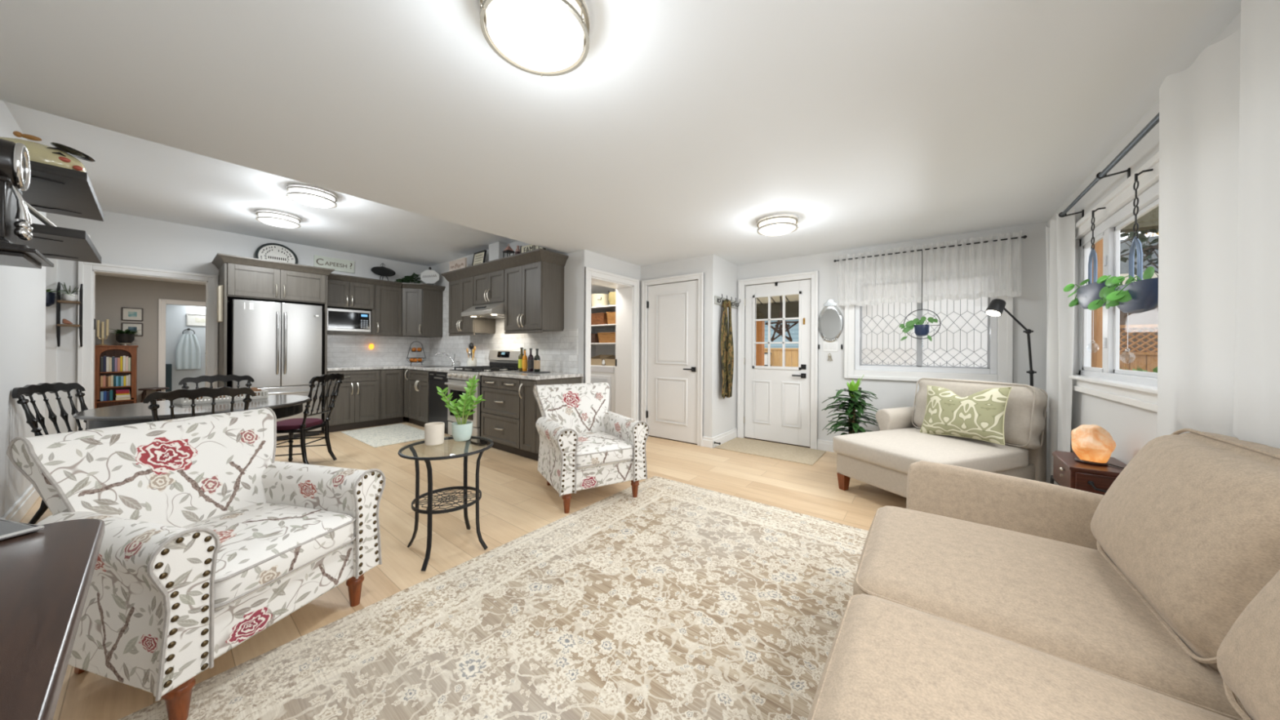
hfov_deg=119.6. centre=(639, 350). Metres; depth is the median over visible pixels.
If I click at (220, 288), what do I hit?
papers
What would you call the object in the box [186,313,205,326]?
picture
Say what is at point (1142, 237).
tree
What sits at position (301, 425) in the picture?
dining chair
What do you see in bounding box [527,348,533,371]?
oil bottle
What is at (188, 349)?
bath towel
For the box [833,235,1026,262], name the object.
rod
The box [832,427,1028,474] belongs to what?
seat cushion
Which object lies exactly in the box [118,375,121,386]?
book
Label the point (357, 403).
base cabinet
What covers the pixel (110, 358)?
book
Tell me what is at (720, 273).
wall
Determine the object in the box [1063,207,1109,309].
hanging planter
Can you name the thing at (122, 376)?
book
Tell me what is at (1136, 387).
trim
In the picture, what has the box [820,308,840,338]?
mirror glass
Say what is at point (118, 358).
book
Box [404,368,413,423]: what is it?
base cabinet
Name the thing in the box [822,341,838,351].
switch plate
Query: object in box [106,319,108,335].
candle
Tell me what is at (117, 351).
bookcase
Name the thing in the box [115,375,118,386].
book
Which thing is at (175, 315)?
wall
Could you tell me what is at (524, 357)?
oil bottle
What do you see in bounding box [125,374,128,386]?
book
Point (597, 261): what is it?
wall
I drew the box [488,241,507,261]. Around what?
wall pillar
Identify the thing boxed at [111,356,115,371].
book
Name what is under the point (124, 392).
book
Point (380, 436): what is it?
kitchen mat
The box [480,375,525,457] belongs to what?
base cabinet
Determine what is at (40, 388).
dining chair
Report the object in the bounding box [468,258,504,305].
upper cabinet
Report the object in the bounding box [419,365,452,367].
sink
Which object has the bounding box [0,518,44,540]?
flat slab
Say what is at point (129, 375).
book
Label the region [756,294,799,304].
ceiling
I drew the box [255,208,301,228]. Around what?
ceiling light
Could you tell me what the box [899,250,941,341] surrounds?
planter
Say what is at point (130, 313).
print
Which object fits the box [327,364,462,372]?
countertop
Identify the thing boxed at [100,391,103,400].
book
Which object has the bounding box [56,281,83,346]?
wall shelf
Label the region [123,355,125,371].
book
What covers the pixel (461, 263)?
picture
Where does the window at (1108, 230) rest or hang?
in the wall at (1131, 427)
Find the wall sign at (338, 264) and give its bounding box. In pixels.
[313,254,354,273]
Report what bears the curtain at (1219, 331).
hanging from the curtain rod at (1155, 120)
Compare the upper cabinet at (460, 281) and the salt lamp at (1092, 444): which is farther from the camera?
the upper cabinet at (460, 281)
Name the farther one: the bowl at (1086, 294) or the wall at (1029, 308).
the wall at (1029, 308)
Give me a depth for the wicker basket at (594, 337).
5.82 m
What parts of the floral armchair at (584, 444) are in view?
arm, leg, arm panel, nailhead trim, seat, arm, leg, arm panel, nailhead trim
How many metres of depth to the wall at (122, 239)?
4.41 m
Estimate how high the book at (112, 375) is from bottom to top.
0.193 m
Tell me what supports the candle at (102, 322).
on the candelabra at (102, 339)
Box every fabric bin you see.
[591,354,613,365]
[604,355,615,365]
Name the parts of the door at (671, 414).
handle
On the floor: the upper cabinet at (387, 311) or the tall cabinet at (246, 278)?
the tall cabinet at (246, 278)
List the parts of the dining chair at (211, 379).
post, crest rail, post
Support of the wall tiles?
attached to the wall at (122, 239)
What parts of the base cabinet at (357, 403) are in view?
door, drawer, door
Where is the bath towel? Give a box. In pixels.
[175,333,200,368]
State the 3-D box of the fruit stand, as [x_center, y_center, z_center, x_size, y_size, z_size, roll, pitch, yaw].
[-3.867,0.050,6.450,0.297,0.407,0.297,0,0,15]
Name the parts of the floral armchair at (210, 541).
leg, arm, leg, arm panel, nailhead trim, seat, arm, leg, arm panel, nailhead trim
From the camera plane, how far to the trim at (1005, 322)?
3.76 m
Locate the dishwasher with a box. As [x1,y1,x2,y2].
[428,371,448,434]
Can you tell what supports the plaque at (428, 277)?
on the upper cabinet at (421, 303)
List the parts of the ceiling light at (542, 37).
ceiling plate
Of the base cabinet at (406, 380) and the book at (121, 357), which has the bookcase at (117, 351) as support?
the book at (121, 357)
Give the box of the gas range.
[444,349,524,444]
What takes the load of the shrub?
on the ground
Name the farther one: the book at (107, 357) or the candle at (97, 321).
the book at (107, 357)
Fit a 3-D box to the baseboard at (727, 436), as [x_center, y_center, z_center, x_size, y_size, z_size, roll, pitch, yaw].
[1.112,1.134,4.846,0.022,0.125,0.735,0,0,38]
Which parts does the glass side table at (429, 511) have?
leg, leg, leg, leg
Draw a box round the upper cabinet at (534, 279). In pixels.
[498,248,568,333]
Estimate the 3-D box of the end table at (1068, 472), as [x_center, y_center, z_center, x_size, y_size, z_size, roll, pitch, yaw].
[2.429,0.904,2.005,0.266,0.602,0.478,0,0,38]
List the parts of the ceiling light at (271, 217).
ceiling plate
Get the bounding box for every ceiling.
[0,0,1240,266]
[4,101,516,266]
[95,272,205,284]
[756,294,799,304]
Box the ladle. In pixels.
[468,342,473,357]
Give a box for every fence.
[764,347,798,366]
[1119,324,1158,372]
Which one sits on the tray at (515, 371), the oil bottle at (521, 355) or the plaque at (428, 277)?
the oil bottle at (521, 355)
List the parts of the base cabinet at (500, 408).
drawer, drawer, drawer, drawer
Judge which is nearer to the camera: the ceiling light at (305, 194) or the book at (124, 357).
the ceiling light at (305, 194)
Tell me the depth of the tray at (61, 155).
1.93 m
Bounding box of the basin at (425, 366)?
[425,365,444,367]
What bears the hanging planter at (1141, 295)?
hanging from the wall at (1131, 427)
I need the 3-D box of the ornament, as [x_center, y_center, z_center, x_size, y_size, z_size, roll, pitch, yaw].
[-6.004,-0.300,3.912,0.056,0.057,0.058,0,0,17]
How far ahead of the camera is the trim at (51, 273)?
3.88 m
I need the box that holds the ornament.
[62,318,72,324]
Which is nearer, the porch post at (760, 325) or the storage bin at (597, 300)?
the storage bin at (597, 300)
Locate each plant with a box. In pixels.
[111,328,139,345]
[436,374,484,441]
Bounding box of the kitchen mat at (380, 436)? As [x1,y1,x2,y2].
[341,423,424,447]
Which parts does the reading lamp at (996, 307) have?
bulb, arm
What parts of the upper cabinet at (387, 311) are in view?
crown moulding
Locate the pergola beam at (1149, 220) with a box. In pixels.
[1120,205,1159,233]
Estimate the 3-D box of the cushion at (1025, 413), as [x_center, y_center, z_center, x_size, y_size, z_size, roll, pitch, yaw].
[2.876,0.518,3.228,0.315,0.513,0.897,0,0,-21]
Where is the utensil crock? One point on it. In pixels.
(470, 362)
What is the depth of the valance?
3.76 m
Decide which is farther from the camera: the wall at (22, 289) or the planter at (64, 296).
the planter at (64, 296)
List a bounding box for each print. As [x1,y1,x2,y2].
[128,311,137,316]
[128,326,137,332]
[195,317,205,322]
[471,249,486,265]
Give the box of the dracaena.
[821,375,878,435]
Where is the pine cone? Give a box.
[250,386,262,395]
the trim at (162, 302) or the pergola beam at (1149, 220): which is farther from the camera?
the trim at (162, 302)
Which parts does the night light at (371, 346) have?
lamp shade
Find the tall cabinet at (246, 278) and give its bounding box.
[211,253,334,433]
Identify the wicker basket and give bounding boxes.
[591,312,608,324]
[591,333,599,342]
[597,332,615,342]
[605,311,615,324]
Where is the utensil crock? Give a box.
[466,357,476,366]
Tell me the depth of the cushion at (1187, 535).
0.92 m
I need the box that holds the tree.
[1120,228,1158,284]
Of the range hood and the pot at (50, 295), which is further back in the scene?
the range hood
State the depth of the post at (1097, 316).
3.34 m
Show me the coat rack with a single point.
(717, 300)
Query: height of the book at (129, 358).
0.240 m
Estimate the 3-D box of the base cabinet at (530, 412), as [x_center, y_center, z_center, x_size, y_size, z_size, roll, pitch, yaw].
[-1.013,0.749,4.208,0.265,0.870,0.700,0,0,38]
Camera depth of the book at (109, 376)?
6.37 m
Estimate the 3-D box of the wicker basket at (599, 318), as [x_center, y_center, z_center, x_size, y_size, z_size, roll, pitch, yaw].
[-0.656,-0.479,5.961,0.530,0.177,0.355,0,0,38]
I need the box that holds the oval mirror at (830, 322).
[817,298,843,342]
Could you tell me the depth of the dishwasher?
5.23 m
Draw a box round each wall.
[0,100,46,518]
[46,210,430,433]
[94,275,205,403]
[165,304,205,391]
[429,289,577,373]
[430,240,590,383]
[589,251,640,421]
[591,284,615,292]
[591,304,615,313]
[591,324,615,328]
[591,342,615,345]
[640,256,702,422]
[702,253,737,437]
[736,221,1047,441]
[1046,11,1240,464]
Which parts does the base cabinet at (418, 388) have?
door, drawer, door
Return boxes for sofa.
[807,428,1279,719]
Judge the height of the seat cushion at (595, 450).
0.180 m
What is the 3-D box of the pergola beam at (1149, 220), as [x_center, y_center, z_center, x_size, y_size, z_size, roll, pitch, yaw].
[5.114,-1.168,2.844,2.580,0.180,0.140,0,0,38]
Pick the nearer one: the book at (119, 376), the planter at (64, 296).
the planter at (64, 296)
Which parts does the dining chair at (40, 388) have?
post, leg, crest rail, post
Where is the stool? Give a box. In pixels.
[137,386,169,402]
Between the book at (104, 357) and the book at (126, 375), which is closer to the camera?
the book at (104, 357)
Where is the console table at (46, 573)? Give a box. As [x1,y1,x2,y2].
[0,518,104,719]
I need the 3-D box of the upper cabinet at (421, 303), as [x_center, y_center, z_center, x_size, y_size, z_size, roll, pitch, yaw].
[-3.808,-0.671,6.430,0.608,0.875,0.602,0,0,38]
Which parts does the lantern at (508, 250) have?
frame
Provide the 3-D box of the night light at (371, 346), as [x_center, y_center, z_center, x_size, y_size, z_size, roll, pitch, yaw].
[-4.395,-0.047,6.101,0.072,0.120,0.071,0,0,38]
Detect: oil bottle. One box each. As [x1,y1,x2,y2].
[518,347,524,370]
[522,349,527,371]
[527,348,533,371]
[533,348,540,371]
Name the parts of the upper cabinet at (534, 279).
door, handle, handle, light rail, door, crown moulding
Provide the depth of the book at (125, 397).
6.47 m
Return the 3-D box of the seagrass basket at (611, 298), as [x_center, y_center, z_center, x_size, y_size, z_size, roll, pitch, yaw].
[-0.329,-0.794,5.711,0.308,0.250,0.308,0,0,-7]
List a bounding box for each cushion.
[181,502,354,610]
[576,431,632,469]
[807,593,1233,719]
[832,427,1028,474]
[853,505,1252,719]
[912,377,1047,449]
[1090,431,1279,672]
[1216,569,1279,719]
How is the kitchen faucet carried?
on the countertop at (414, 366)
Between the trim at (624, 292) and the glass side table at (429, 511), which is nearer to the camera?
the glass side table at (429, 511)
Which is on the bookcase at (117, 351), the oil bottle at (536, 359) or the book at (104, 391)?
the book at (104, 391)
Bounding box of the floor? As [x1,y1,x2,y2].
[18,416,906,719]
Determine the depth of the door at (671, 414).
4.92 m
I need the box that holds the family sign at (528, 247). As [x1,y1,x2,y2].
[520,244,546,253]
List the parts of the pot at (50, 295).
pot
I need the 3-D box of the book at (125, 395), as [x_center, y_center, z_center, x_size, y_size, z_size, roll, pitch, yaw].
[-9.031,0.797,6.521,0.180,0.040,0.142,0,0,38]
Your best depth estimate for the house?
12.62 m
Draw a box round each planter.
[60,282,78,301]
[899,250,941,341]
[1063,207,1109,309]
[1087,168,1158,313]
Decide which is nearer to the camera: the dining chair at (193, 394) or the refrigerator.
the dining chair at (193, 394)
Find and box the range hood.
[461,302,504,319]
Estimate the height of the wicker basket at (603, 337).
0.157 m
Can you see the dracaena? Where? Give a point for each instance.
(855, 394)
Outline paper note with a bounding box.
[248,302,253,309]
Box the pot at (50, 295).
[45,288,73,306]
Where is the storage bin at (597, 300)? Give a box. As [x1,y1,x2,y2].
[591,293,608,306]
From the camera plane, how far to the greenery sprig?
6.32 m
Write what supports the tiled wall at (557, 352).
attached to the wall at (574, 268)
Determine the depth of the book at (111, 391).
6.38 m
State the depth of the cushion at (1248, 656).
0.68 m
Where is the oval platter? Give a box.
[370,262,395,280]
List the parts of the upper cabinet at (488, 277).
door, crown moulding, door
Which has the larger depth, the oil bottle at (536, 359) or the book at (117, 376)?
the book at (117, 376)
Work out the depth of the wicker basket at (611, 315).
5.58 m
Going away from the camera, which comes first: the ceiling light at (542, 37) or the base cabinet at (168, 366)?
the ceiling light at (542, 37)
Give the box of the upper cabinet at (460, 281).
[441,266,495,336]
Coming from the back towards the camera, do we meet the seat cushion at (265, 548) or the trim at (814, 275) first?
the trim at (814, 275)
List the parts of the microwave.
door, control panel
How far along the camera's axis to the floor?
2.93 m
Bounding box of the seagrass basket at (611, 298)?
[608,290,615,305]
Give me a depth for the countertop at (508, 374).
4.21 m
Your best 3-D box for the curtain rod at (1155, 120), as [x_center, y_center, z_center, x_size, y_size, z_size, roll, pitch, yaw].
[2.535,-0.941,1.984,0.119,0.074,1.630,0,0,38]
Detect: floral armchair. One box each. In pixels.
[6,407,385,719]
[533,382,649,513]
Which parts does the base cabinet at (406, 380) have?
door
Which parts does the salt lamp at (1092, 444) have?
cord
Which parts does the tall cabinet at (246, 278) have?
door, crown moulding, handle, handle, door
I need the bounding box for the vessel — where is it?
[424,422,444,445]
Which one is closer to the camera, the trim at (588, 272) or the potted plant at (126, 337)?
the trim at (588, 272)
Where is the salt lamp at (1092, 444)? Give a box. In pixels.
[1071,424,1124,468]
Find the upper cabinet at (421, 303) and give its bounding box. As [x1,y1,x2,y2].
[400,282,445,337]
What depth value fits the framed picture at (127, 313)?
6.68 m
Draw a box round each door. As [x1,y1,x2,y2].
[645,280,697,444]
[743,279,811,448]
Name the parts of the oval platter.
dish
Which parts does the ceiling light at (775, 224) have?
ceiling plate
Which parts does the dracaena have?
stem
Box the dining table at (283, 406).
[73,394,310,430]
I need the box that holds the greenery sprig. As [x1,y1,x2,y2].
[394,272,422,283]
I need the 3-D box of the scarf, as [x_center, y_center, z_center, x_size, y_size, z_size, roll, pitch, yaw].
[1.095,-0.019,4.707,0.106,1.256,0.260,0,0,38]
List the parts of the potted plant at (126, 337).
pot, dish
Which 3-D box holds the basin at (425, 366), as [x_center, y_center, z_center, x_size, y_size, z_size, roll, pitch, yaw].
[-3.214,0.260,5.858,0.530,0.003,0.350,0,0,38]
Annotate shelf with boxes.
[16,222,101,263]
[20,160,103,221]
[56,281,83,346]
[411,485,481,514]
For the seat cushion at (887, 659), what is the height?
0.230 m
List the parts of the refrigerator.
door, handle, handle, handle, freezer drawer, door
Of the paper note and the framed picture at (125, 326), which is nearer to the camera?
the paper note
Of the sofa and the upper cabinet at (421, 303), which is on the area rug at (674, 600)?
the sofa
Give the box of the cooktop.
[449,368,518,372]
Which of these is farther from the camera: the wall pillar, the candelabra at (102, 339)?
the candelabra at (102, 339)
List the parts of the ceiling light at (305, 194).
ceiling plate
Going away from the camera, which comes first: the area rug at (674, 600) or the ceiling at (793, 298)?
the area rug at (674, 600)
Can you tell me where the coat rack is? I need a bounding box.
[714,293,740,308]
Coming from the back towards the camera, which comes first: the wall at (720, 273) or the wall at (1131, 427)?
the wall at (720, 273)
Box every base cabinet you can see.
[165,364,172,399]
[326,369,379,432]
[377,368,404,426]
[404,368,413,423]
[408,368,431,426]
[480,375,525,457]
[518,377,581,461]
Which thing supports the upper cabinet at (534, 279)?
attached to the wall at (574, 268)
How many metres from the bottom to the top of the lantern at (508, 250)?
0.256 m
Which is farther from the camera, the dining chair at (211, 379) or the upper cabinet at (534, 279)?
the upper cabinet at (534, 279)
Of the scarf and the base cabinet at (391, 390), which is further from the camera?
the base cabinet at (391, 390)
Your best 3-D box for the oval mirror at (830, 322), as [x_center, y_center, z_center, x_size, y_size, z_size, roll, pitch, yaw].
[2.259,-0.348,4.423,0.270,0.514,0.022,0,0,38]
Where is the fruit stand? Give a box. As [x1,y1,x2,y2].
[406,341,426,364]
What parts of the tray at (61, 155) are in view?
lid knob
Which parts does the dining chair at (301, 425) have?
leg, seat, seat frame, leg, post, rail, crest rail, leg, post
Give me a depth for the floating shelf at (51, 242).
1.95 m
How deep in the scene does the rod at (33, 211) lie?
1.88 m
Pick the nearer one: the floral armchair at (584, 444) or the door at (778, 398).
the floral armchair at (584, 444)
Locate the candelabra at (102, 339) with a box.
[96,319,108,345]
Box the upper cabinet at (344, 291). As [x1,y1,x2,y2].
[327,273,375,335]
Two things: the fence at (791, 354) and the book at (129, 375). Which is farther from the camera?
the fence at (791, 354)
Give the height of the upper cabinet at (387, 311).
0.875 m
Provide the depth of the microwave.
5.63 m
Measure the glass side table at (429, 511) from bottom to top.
0.614 m
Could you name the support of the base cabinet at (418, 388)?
on the floor
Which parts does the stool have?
leg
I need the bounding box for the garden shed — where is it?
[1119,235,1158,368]
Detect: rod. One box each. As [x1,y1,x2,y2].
[23,200,57,226]
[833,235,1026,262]
[1058,112,1159,217]
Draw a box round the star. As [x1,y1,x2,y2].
[764,296,798,342]
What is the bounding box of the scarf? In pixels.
[720,298,733,398]
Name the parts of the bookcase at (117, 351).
shelf, shelf, shelf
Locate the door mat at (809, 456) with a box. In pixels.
[714,437,826,465]
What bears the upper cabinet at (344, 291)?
attached to the wall at (122, 239)
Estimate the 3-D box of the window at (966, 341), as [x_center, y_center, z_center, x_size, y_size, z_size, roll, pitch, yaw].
[2.967,-0.282,3.955,1.190,1.020,0.095,0,0,38]
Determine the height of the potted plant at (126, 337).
0.300 m
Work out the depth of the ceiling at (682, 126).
1.77 m
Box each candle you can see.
[96,320,99,336]
[101,321,104,337]
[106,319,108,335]
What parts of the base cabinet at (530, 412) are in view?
handle, door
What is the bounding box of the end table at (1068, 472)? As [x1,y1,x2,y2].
[1049,450,1126,495]
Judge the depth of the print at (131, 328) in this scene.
6.68 m
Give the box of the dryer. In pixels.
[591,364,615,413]
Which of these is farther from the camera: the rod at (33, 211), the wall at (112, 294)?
the wall at (112, 294)
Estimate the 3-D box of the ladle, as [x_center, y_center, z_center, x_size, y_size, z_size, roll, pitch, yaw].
[-2.447,0.069,5.408,0.071,0.353,0.066,0,0,38]
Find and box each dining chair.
[11,382,88,524]
[143,386,255,422]
[178,374,253,398]
[275,373,344,464]
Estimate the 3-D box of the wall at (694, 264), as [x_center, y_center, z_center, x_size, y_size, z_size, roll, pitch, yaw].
[0.423,0.008,4.998,0.970,2.370,0.125,0,0,38]
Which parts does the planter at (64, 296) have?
pot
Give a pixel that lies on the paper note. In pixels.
(251, 304)
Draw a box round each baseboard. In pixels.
[1,484,39,522]
[702,435,713,448]
[713,427,737,448]
[817,439,836,453]
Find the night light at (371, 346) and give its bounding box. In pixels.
[368,343,373,351]
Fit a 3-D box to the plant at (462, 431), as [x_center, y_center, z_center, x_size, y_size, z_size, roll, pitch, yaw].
[-1.118,0.358,2.329,0.300,0.406,0.121,0,0,-16]
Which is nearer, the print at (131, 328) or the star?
the star
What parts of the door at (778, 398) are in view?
handle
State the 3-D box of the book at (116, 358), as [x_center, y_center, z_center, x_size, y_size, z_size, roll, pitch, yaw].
[-9.085,0.251,6.467,0.156,0.237,0.026,0,0,38]
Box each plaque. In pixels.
[254,243,297,264]
[420,266,439,284]
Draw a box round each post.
[755,320,764,365]
[1091,239,1102,368]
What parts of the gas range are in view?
handle, oven door, control panel, drawer, vent panel, display panel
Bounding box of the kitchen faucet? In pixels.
[435,352,455,366]
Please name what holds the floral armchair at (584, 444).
on the floor
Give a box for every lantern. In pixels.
[502,244,515,257]
[764,352,771,365]
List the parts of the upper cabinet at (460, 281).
door, crown moulding, light rail, door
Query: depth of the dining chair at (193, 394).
2.39 m
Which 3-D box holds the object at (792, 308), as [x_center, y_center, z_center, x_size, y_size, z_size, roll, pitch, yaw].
[2.168,-0.692,6.823,3.500,0.270,0.150,0,0,38]
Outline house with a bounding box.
[764,319,799,351]
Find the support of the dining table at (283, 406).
on the floor
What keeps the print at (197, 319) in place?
attached to the picture at (193, 319)
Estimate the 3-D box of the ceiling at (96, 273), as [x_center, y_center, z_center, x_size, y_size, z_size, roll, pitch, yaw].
[-7.798,-1.329,6.581,5.600,0.100,2.700,0,0,38]
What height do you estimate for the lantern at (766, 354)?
0.320 m
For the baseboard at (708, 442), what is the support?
attached to the wall at (694, 264)
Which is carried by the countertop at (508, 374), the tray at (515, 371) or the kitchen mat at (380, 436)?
the tray at (515, 371)
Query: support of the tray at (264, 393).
on the dining table at (283, 406)
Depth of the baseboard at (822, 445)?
4.44 m
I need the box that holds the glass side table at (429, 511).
[397,435,493,571]
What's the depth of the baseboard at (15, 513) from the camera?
2.60 m
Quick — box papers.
[217,284,223,322]
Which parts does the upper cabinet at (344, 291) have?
door, crown moulding, door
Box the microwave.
[327,307,370,332]
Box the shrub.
[1119,365,1157,372]
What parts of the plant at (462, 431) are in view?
stem, stem, pot, stem, stem, stem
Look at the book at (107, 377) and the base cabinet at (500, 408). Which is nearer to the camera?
the base cabinet at (500, 408)
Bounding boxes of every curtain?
[1044,207,1075,484]
[1156,0,1279,448]
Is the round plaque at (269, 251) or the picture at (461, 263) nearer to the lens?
the round plaque at (269, 251)
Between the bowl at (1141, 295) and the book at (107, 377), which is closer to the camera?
the bowl at (1141, 295)
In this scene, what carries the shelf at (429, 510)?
attached to the glass side table at (429, 511)
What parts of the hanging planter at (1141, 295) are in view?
chain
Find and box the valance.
[836,231,1022,306]
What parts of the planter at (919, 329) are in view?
pot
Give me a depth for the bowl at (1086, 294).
2.18 m
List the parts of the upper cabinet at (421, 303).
door, crown moulding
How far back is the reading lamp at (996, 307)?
3.16 m
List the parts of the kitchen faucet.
spout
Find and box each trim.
[44,258,57,435]
[76,261,217,431]
[158,298,205,400]
[583,266,639,420]
[591,276,633,418]
[640,271,704,446]
[737,271,818,449]
[844,295,1013,383]
[1069,374,1157,395]
[1072,151,1159,412]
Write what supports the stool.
on the floor
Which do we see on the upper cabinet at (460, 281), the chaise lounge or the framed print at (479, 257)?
the framed print at (479, 257)
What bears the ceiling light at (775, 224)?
attached to the ceiling at (682, 126)
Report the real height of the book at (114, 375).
0.189 m
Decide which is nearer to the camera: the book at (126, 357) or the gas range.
the gas range
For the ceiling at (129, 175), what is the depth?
3.89 m
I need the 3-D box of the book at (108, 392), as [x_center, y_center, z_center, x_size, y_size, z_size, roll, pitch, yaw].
[-9.133,0.785,6.407,0.158,0.158,0.029,0,0,38]
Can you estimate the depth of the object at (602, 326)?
5.96 m
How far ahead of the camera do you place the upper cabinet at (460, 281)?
5.44 m
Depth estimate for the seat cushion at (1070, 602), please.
1.08 m
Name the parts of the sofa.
arm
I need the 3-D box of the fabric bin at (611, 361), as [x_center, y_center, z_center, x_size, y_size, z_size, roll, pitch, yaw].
[-0.348,0.157,5.727,0.290,0.159,0.280,0,0,38]
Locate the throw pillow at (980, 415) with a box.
[919,385,1011,445]
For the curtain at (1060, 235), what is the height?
2.172 m
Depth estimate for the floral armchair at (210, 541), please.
1.38 m
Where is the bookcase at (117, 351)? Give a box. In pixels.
[94,345,138,408]
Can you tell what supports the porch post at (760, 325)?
on the floor
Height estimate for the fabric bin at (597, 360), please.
0.159 m
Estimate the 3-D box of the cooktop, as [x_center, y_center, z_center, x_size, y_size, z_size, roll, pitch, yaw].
[-2.058,0.272,5.024,0.760,0.020,0.650,0,0,38]
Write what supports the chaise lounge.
on the floor
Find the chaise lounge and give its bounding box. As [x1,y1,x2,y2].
[832,377,1047,497]
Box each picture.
[121,306,143,320]
[121,322,142,336]
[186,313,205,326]
[448,257,466,271]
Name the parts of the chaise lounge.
leg, arm, frame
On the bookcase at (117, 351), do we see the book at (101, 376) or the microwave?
the book at (101, 376)
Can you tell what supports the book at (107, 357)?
on the bookcase at (117, 351)
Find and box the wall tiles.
[327,333,429,366]
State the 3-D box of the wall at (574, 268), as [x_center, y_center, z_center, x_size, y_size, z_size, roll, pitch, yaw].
[-2.237,-0.254,5.656,4.050,2.860,0.090,0,0,38]
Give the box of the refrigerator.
[226,298,322,439]
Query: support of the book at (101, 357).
on the bookcase at (117, 351)
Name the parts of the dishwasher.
control panel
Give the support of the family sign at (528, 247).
on the upper cabinet at (534, 279)
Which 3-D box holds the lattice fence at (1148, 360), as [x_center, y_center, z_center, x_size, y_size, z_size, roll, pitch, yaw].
[7.304,0.545,4.488,4.400,1.880,0.090,0,0,38]
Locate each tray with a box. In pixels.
[0,131,95,172]
[173,389,268,404]
[515,370,550,373]
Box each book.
[100,356,103,372]
[100,375,102,386]
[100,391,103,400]
[102,375,106,386]
[103,355,106,372]
[103,390,106,400]
[105,376,108,386]
[106,356,109,371]
[106,391,109,400]
[108,375,111,386]
[109,357,111,371]
[109,389,113,400]
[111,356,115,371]
[111,374,114,386]
[113,374,116,386]
[114,357,117,371]
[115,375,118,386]
[115,388,129,391]
[115,396,131,399]
[116,391,129,394]
[116,393,130,397]
[117,357,119,371]
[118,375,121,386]
[120,355,123,371]
[120,375,124,386]
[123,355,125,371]
[123,375,125,386]
[125,356,128,371]
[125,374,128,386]
[128,357,131,371]
[128,373,131,386]
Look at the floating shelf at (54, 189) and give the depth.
2.05 m
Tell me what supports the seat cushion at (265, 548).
on the floral armchair at (210, 541)
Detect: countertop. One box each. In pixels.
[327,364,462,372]
[479,370,582,380]
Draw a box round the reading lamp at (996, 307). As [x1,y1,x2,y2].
[985,298,1036,386]
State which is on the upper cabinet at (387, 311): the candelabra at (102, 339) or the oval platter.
the oval platter
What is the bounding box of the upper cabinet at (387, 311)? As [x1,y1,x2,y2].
[373,279,402,336]
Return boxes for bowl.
[1076,280,1109,309]
[1115,277,1158,313]
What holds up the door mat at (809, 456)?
on the floor
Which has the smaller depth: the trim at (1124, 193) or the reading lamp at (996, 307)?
the trim at (1124, 193)
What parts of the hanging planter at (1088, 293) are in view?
chain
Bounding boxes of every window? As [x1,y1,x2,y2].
[854,297,997,373]
[1078,181,1159,386]
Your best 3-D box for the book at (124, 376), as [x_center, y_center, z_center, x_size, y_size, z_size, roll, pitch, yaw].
[-9.029,0.537,6.535,0.164,0.176,0.024,0,0,38]
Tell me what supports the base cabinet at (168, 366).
on the floor
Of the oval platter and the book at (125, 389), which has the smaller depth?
the oval platter
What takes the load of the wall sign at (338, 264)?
attached to the wall at (122, 239)
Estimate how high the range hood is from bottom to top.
0.170 m
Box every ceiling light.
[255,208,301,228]
[285,183,337,208]
[479,0,590,76]
[756,213,799,235]
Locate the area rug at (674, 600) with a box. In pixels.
[118,475,868,719]
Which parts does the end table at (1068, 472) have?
metal frame, knob, drawer, drawer pull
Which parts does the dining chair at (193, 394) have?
post, crest rail, post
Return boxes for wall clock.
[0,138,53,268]
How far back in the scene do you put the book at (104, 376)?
6.33 m
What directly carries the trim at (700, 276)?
attached to the wall at (694, 264)
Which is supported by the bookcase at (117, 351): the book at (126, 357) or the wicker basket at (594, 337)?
the book at (126, 357)

